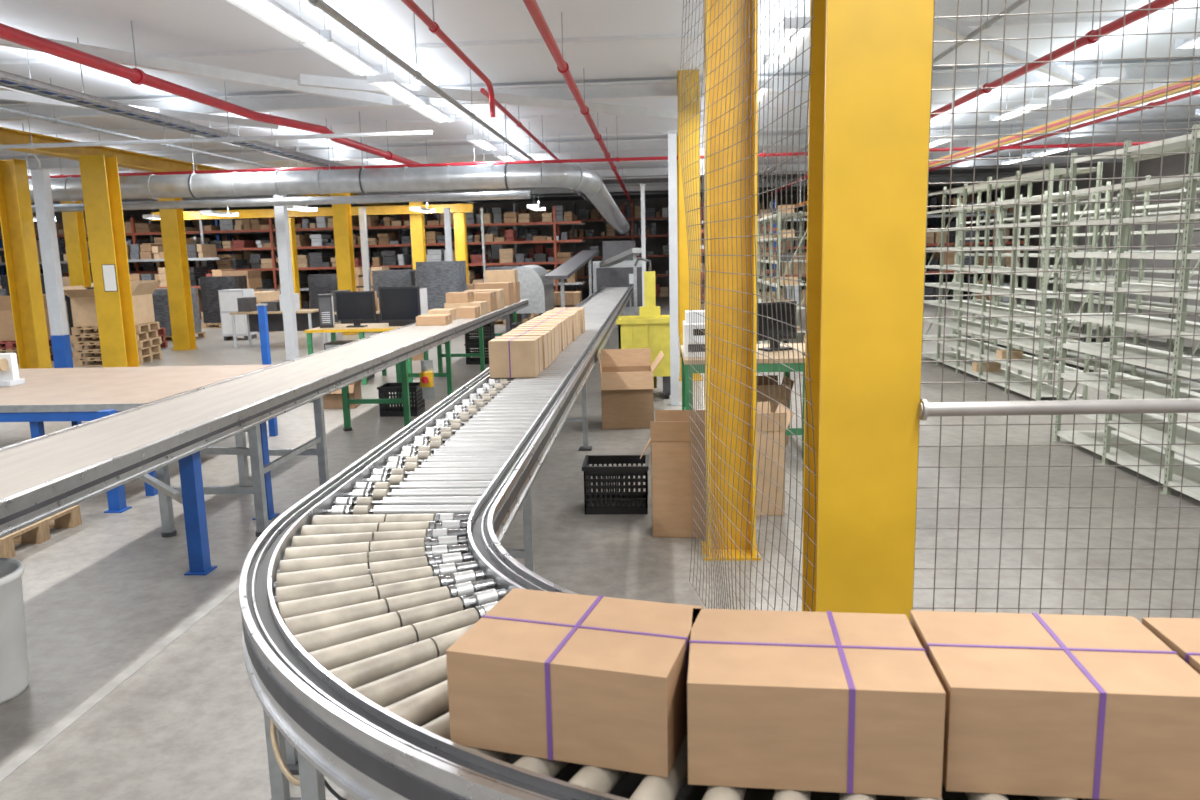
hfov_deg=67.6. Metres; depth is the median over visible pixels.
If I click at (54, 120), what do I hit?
conduit pipe
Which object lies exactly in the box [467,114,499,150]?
fluorescent light fixture
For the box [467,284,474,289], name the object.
load
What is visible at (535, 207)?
fluorescent light fixture
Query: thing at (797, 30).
wire mesh fence
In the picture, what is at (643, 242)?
post
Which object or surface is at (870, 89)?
steel column
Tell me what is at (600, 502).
plastic crate
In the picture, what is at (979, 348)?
metal shelving rack
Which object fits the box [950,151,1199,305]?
wall
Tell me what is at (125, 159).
girder
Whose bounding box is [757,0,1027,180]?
conduit pipe
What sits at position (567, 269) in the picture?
conveyor
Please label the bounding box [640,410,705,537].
open cardboard box
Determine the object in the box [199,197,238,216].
fluorescent light fixture
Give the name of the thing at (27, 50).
fluorescent light fixture
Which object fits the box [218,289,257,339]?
cabinet
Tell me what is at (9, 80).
cable tray
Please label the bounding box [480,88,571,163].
pipe
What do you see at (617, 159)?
pipe
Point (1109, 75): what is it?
fluorescent light fixture
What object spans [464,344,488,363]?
plastic crate
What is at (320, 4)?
conduit pipe
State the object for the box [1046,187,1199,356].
metal shelving rack
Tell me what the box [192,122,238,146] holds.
fluorescent light fixture
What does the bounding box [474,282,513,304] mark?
carton
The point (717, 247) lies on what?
steel column
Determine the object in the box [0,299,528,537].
conveyor
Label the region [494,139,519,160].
fluorescent light fixture
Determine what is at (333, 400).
open cardboard box
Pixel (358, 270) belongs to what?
load
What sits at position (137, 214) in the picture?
wall
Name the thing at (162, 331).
pallet stack
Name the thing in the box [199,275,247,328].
load
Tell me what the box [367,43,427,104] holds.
fluorescent light fixture
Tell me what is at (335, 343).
drawer unit
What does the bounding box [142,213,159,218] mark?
fluorescent light fixture
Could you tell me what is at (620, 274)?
machine
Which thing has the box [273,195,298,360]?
post
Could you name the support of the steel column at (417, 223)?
on the floor
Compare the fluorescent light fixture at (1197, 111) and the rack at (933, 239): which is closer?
the fluorescent light fixture at (1197, 111)
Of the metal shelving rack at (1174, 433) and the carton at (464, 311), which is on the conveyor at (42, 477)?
the carton at (464, 311)
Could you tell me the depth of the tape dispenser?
8.51 m
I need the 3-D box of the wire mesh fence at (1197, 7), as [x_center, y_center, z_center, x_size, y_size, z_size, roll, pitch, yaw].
[3.048,-0.411,2.495,4.222,3.650,0.072,-1,9,4]
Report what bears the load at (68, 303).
on the floor
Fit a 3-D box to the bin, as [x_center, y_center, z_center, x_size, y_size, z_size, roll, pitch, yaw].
[-2.789,1.044,3.982,0.444,0.570,0.444,-1,9,4]
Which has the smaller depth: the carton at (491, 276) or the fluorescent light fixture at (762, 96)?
the fluorescent light fixture at (762, 96)
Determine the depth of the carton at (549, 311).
11.11 m
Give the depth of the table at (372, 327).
13.46 m
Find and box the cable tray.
[0,38,479,203]
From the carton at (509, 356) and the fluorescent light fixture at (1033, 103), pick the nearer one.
the carton at (509, 356)
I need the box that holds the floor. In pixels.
[0,286,1199,799]
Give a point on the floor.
(99, 594)
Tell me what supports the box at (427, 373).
attached to the conveyor at (42, 477)
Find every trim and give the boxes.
[0,13,1199,201]
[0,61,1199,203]
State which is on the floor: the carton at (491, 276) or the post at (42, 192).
the post at (42, 192)
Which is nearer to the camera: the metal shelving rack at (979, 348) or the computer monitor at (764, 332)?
the computer monitor at (764, 332)
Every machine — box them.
[505,265,553,332]
[593,241,641,312]
[616,257,670,398]
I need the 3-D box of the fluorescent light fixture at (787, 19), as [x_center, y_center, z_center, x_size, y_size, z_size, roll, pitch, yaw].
[1.869,-3.756,8.906,0.310,0.492,1.580,-1,9,4]
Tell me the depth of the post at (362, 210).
22.53 m
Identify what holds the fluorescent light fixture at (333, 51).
hanging from the ceiling
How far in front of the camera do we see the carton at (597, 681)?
1.85 m
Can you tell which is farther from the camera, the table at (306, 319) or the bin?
the table at (306, 319)
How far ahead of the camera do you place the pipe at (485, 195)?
16.12 m
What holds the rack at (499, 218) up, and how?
on the floor
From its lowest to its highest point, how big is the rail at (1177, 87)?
1.150 m
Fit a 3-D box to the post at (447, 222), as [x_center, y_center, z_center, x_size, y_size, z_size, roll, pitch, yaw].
[-4.030,-3.551,24.032,0.240,3.130,0.240,-1,9,4]
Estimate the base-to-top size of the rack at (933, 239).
3.431 m
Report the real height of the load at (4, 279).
1.650 m
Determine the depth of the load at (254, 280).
27.17 m
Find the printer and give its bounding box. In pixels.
[683,310,704,357]
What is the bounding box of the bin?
[0,558,28,704]
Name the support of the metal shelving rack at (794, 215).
on the floor
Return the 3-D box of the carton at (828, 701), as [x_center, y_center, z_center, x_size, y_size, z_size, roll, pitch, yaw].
[0.429,0.614,1.879,0.479,0.214,0.369,0,10,8]
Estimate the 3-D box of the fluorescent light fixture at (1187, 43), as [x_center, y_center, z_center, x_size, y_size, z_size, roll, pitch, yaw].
[6.160,-3.814,8.633,0.310,0.492,1.580,-1,9,4]
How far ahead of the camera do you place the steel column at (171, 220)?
19.25 m
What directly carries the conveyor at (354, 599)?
on the floor
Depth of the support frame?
5.52 m
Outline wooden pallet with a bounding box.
[0,505,81,557]
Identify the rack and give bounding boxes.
[0,206,585,308]
[0,237,234,321]
[126,194,976,300]
[700,196,1029,304]
[700,217,775,309]
[757,205,806,343]
[922,162,1102,400]
[955,175,1199,389]
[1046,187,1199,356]
[1051,121,1199,500]
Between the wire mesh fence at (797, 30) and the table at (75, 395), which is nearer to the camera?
the wire mesh fence at (797, 30)
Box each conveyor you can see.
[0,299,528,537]
[239,286,1105,799]
[545,248,641,315]
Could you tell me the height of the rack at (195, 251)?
2.718 m
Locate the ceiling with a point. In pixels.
(159, 26)
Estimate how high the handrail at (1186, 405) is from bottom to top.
0.064 m
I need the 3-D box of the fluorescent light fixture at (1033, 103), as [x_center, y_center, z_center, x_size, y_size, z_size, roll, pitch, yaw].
[6.480,-4.688,13.851,0.310,0.492,1.580,-1,9,4]
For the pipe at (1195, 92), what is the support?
hanging from the ceiling
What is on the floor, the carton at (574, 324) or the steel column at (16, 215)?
the steel column at (16, 215)
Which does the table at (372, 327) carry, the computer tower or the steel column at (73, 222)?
the computer tower
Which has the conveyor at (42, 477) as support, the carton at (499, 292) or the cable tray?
the carton at (499, 292)
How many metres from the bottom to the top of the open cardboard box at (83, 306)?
0.810 m
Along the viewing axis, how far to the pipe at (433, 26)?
8.14 m
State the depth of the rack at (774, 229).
23.53 m
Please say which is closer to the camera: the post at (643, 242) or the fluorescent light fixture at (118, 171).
the post at (643, 242)
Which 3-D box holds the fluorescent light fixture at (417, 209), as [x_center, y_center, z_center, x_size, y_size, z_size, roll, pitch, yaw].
[-4.919,-5.832,24.720,0.310,1.252,1.580,-1,9,4]
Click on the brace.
(359, 90)
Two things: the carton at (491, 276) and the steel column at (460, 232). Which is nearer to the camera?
the carton at (491, 276)
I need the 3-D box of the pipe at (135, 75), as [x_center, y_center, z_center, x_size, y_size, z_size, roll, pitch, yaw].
[-4.503,-3.891,11.309,0.500,0.710,21.010,-1,9,5]
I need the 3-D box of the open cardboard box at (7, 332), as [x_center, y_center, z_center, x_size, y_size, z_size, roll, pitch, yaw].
[-11.550,-1.666,17.921,1.392,0.882,1.065,-2,9,-2]
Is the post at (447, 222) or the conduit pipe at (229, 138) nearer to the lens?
the conduit pipe at (229, 138)
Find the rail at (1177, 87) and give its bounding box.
[775,66,1199,207]
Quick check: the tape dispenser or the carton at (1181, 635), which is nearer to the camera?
the carton at (1181, 635)
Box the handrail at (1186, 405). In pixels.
[919,398,1199,419]
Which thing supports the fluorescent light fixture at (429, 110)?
hanging from the ceiling
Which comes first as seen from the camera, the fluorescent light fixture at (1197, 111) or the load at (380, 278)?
the fluorescent light fixture at (1197, 111)
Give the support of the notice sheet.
attached to the steel column at (100, 182)
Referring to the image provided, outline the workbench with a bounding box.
[680,343,804,458]
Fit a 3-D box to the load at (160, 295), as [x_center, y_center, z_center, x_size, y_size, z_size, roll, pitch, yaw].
[-10.564,-2.109,22.034,1.151,1.250,1.000,0,10,8]
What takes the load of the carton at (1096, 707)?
on the conveyor at (354, 599)
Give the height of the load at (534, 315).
1.383 m
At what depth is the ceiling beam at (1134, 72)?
13.60 m
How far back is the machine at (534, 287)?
21.04 m
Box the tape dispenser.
[0,353,24,386]
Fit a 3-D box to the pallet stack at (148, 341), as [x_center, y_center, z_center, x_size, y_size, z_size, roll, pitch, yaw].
[-9.288,-1.085,17.250,1.256,0.736,1.000,-2,9,-5]
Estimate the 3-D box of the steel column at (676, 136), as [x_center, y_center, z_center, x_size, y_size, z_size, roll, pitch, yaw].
[1.731,-3.656,20.105,0.360,4.350,0.360,-1,9,4]
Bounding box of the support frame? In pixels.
[97,409,278,574]
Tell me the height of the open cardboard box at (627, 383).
0.819 m
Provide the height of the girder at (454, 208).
0.240 m
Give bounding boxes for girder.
[0,127,402,205]
[150,204,472,220]
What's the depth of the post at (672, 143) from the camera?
10.80 m
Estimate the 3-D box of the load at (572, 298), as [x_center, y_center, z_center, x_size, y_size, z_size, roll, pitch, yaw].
[-1.093,-2.549,24.628,1.152,0.818,1.000,-1,9,2]
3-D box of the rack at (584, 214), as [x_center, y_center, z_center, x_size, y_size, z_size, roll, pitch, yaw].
[-2.492,-6.194,37.258,35.540,3.942,1.180,-1,9,4]
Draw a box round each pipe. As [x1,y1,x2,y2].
[0,20,427,163]
[0,78,441,203]
[0,81,433,148]
[28,100,1154,177]
[32,117,530,212]
[308,0,591,203]
[401,0,495,117]
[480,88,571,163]
[523,0,631,202]
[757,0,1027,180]
[768,0,1179,195]
[929,81,1199,170]
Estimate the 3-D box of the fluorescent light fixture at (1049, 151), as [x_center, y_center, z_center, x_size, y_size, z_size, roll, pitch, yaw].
[10.228,-5.837,20.234,0.310,0.492,1.580,-1,9,4]
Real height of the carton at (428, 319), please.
0.132 m
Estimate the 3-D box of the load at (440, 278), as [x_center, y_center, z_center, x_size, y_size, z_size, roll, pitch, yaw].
[-3.917,-2.576,22.359,1.150,1.750,1.000,0,10,9]
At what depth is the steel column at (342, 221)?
22.00 m
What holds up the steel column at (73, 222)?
on the floor
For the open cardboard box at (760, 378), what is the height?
0.624 m
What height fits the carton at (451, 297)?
0.162 m
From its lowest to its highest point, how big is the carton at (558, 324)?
0.312 m
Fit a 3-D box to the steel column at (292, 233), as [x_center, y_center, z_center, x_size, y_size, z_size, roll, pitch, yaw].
[-9.267,-3.875,26.838,0.420,3.100,0.360,-1,9,4]
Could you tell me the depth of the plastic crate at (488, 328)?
15.62 m
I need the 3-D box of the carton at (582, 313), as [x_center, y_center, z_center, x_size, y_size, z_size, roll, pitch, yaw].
[-0.404,-1.037,11.654,0.394,0.312,0.424,-1,9,2]
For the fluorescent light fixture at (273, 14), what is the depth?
7.59 m
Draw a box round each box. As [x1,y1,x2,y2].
[0,294,64,340]
[63,280,160,326]
[323,380,361,408]
[419,360,434,398]
[598,348,663,428]
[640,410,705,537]
[756,375,793,444]
[756,402,794,516]
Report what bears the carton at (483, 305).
on the conveyor at (42, 477)
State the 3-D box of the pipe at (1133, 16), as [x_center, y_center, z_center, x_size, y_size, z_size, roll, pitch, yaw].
[5.183,-5.055,16.612,0.136,0.610,33.000,-1,9,4]
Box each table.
[0,365,277,495]
[230,293,325,348]
[304,323,428,384]
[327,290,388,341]
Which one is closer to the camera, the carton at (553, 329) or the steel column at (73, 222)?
the carton at (553, 329)
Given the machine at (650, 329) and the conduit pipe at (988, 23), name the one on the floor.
the machine at (650, 329)
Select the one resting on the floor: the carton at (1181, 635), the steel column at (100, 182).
the steel column at (100, 182)
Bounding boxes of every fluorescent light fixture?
[0,50,38,95]
[118,171,138,172]
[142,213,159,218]
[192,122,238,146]
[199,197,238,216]
[226,0,330,42]
[263,133,297,160]
[287,162,316,211]
[300,12,382,75]
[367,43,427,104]
[407,71,455,122]
[410,192,434,212]
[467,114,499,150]
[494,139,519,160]
[527,188,544,210]
[758,53,772,107]
[763,0,809,63]
[930,118,955,147]
[989,86,1050,120]
[999,139,1036,163]
[1031,139,1075,155]
[1044,41,1125,98]
[1174,33,1199,48]
[1195,109,1199,115]
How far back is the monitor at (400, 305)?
13.61 m
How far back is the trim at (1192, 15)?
15.91 m
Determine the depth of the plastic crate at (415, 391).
10.76 m
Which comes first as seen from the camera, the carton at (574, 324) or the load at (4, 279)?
the carton at (574, 324)
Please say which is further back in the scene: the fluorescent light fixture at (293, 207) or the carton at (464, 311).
the fluorescent light fixture at (293, 207)
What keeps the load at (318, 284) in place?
on the floor
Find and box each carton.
[412,352,423,359]
[416,314,451,325]
[427,308,456,320]
[444,301,487,315]
[446,292,473,302]
[446,588,702,777]
[457,306,479,318]
[464,289,504,308]
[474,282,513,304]
[474,292,496,311]
[485,270,517,282]
[488,336,542,377]
[501,331,551,369]
[511,326,556,361]
[513,282,519,302]
[518,322,561,355]
[525,319,566,350]
[533,315,571,345]
[541,312,576,340]
[545,310,580,336]
[553,307,584,332]
[687,608,945,797]
[910,610,1199,799]
[1142,617,1199,673]
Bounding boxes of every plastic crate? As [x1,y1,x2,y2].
[377,382,424,416]
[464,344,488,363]
[465,321,494,343]
[511,322,524,329]
[582,455,648,514]
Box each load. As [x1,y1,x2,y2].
[0,274,69,334]
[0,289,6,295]
[65,287,93,345]
[152,288,205,341]
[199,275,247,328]
[212,269,261,290]
[254,290,279,332]
[308,274,338,323]
[355,266,388,290]
[372,269,416,332]
[416,261,466,309]
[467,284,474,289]
[486,266,533,324]
[531,270,551,317]
[552,291,581,309]
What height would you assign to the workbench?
0.920 m
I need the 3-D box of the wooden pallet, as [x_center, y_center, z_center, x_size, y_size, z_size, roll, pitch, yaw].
[-4.461,0.921,6.269,1.200,0.144,0.800,-1,9,4]
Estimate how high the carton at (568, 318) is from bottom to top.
0.312 m
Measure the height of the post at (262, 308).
1.370 m
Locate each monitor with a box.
[335,291,375,326]
[378,286,427,325]
[757,301,795,351]
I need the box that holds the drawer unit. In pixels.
[324,340,374,381]
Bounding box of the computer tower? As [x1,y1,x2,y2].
[317,294,334,327]
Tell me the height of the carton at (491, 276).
0.242 m
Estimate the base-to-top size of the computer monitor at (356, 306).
0.540 m
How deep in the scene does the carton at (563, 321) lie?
9.60 m
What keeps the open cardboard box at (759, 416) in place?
on the floor
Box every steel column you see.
[0,159,51,368]
[60,201,91,286]
[78,155,139,366]
[158,198,197,350]
[288,218,300,308]
[332,193,358,334]
[409,202,426,268]
[453,213,468,283]
[676,136,679,334]
[677,70,701,380]
[702,0,760,560]
[802,0,933,621]
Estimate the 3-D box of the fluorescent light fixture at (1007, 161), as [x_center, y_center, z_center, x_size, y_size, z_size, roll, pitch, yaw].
[10.349,-6.167,22.203,0.310,0.492,1.580,-1,9,4]
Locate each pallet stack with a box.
[0,338,72,363]
[70,322,161,366]
[92,328,167,347]
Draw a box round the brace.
[0,13,1122,128]
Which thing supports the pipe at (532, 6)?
hanging from the ceiling
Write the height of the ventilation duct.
1.949 m
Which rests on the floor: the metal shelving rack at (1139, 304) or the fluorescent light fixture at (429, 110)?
the metal shelving rack at (1139, 304)
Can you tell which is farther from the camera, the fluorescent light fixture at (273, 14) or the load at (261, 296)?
the load at (261, 296)
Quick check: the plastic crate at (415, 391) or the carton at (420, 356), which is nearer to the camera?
the plastic crate at (415, 391)
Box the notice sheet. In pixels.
[102,264,117,291]
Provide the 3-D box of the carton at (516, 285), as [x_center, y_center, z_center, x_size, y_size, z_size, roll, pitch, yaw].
[-1.981,-2.182,18.142,0.652,0.402,0.500,-1,9,5]
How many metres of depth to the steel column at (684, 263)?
12.71 m
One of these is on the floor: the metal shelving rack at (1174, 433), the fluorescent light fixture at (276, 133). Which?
the metal shelving rack at (1174, 433)
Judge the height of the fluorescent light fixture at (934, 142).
0.492 m
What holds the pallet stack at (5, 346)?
on the floor
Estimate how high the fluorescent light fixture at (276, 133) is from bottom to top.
0.492 m
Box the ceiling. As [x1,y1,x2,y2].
[0,0,1199,210]
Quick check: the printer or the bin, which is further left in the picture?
the bin
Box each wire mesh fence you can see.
[679,0,816,611]
[913,0,1199,617]
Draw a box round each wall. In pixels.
[0,203,164,276]
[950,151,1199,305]
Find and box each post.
[31,169,72,367]
[256,304,270,364]
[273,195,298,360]
[358,207,371,332]
[443,208,452,260]
[640,184,645,306]
[667,130,681,405]
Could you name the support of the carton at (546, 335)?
on the conveyor at (354, 599)
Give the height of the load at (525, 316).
1.550 m
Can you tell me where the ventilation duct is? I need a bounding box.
[22,106,629,233]
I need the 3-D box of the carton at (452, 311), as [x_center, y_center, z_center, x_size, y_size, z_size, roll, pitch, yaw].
[-2.368,-1.276,13.442,0.342,0.172,0.400,-1,9,5]
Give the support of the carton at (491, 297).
on the conveyor at (42, 477)
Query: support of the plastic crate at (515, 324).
on the plastic crate

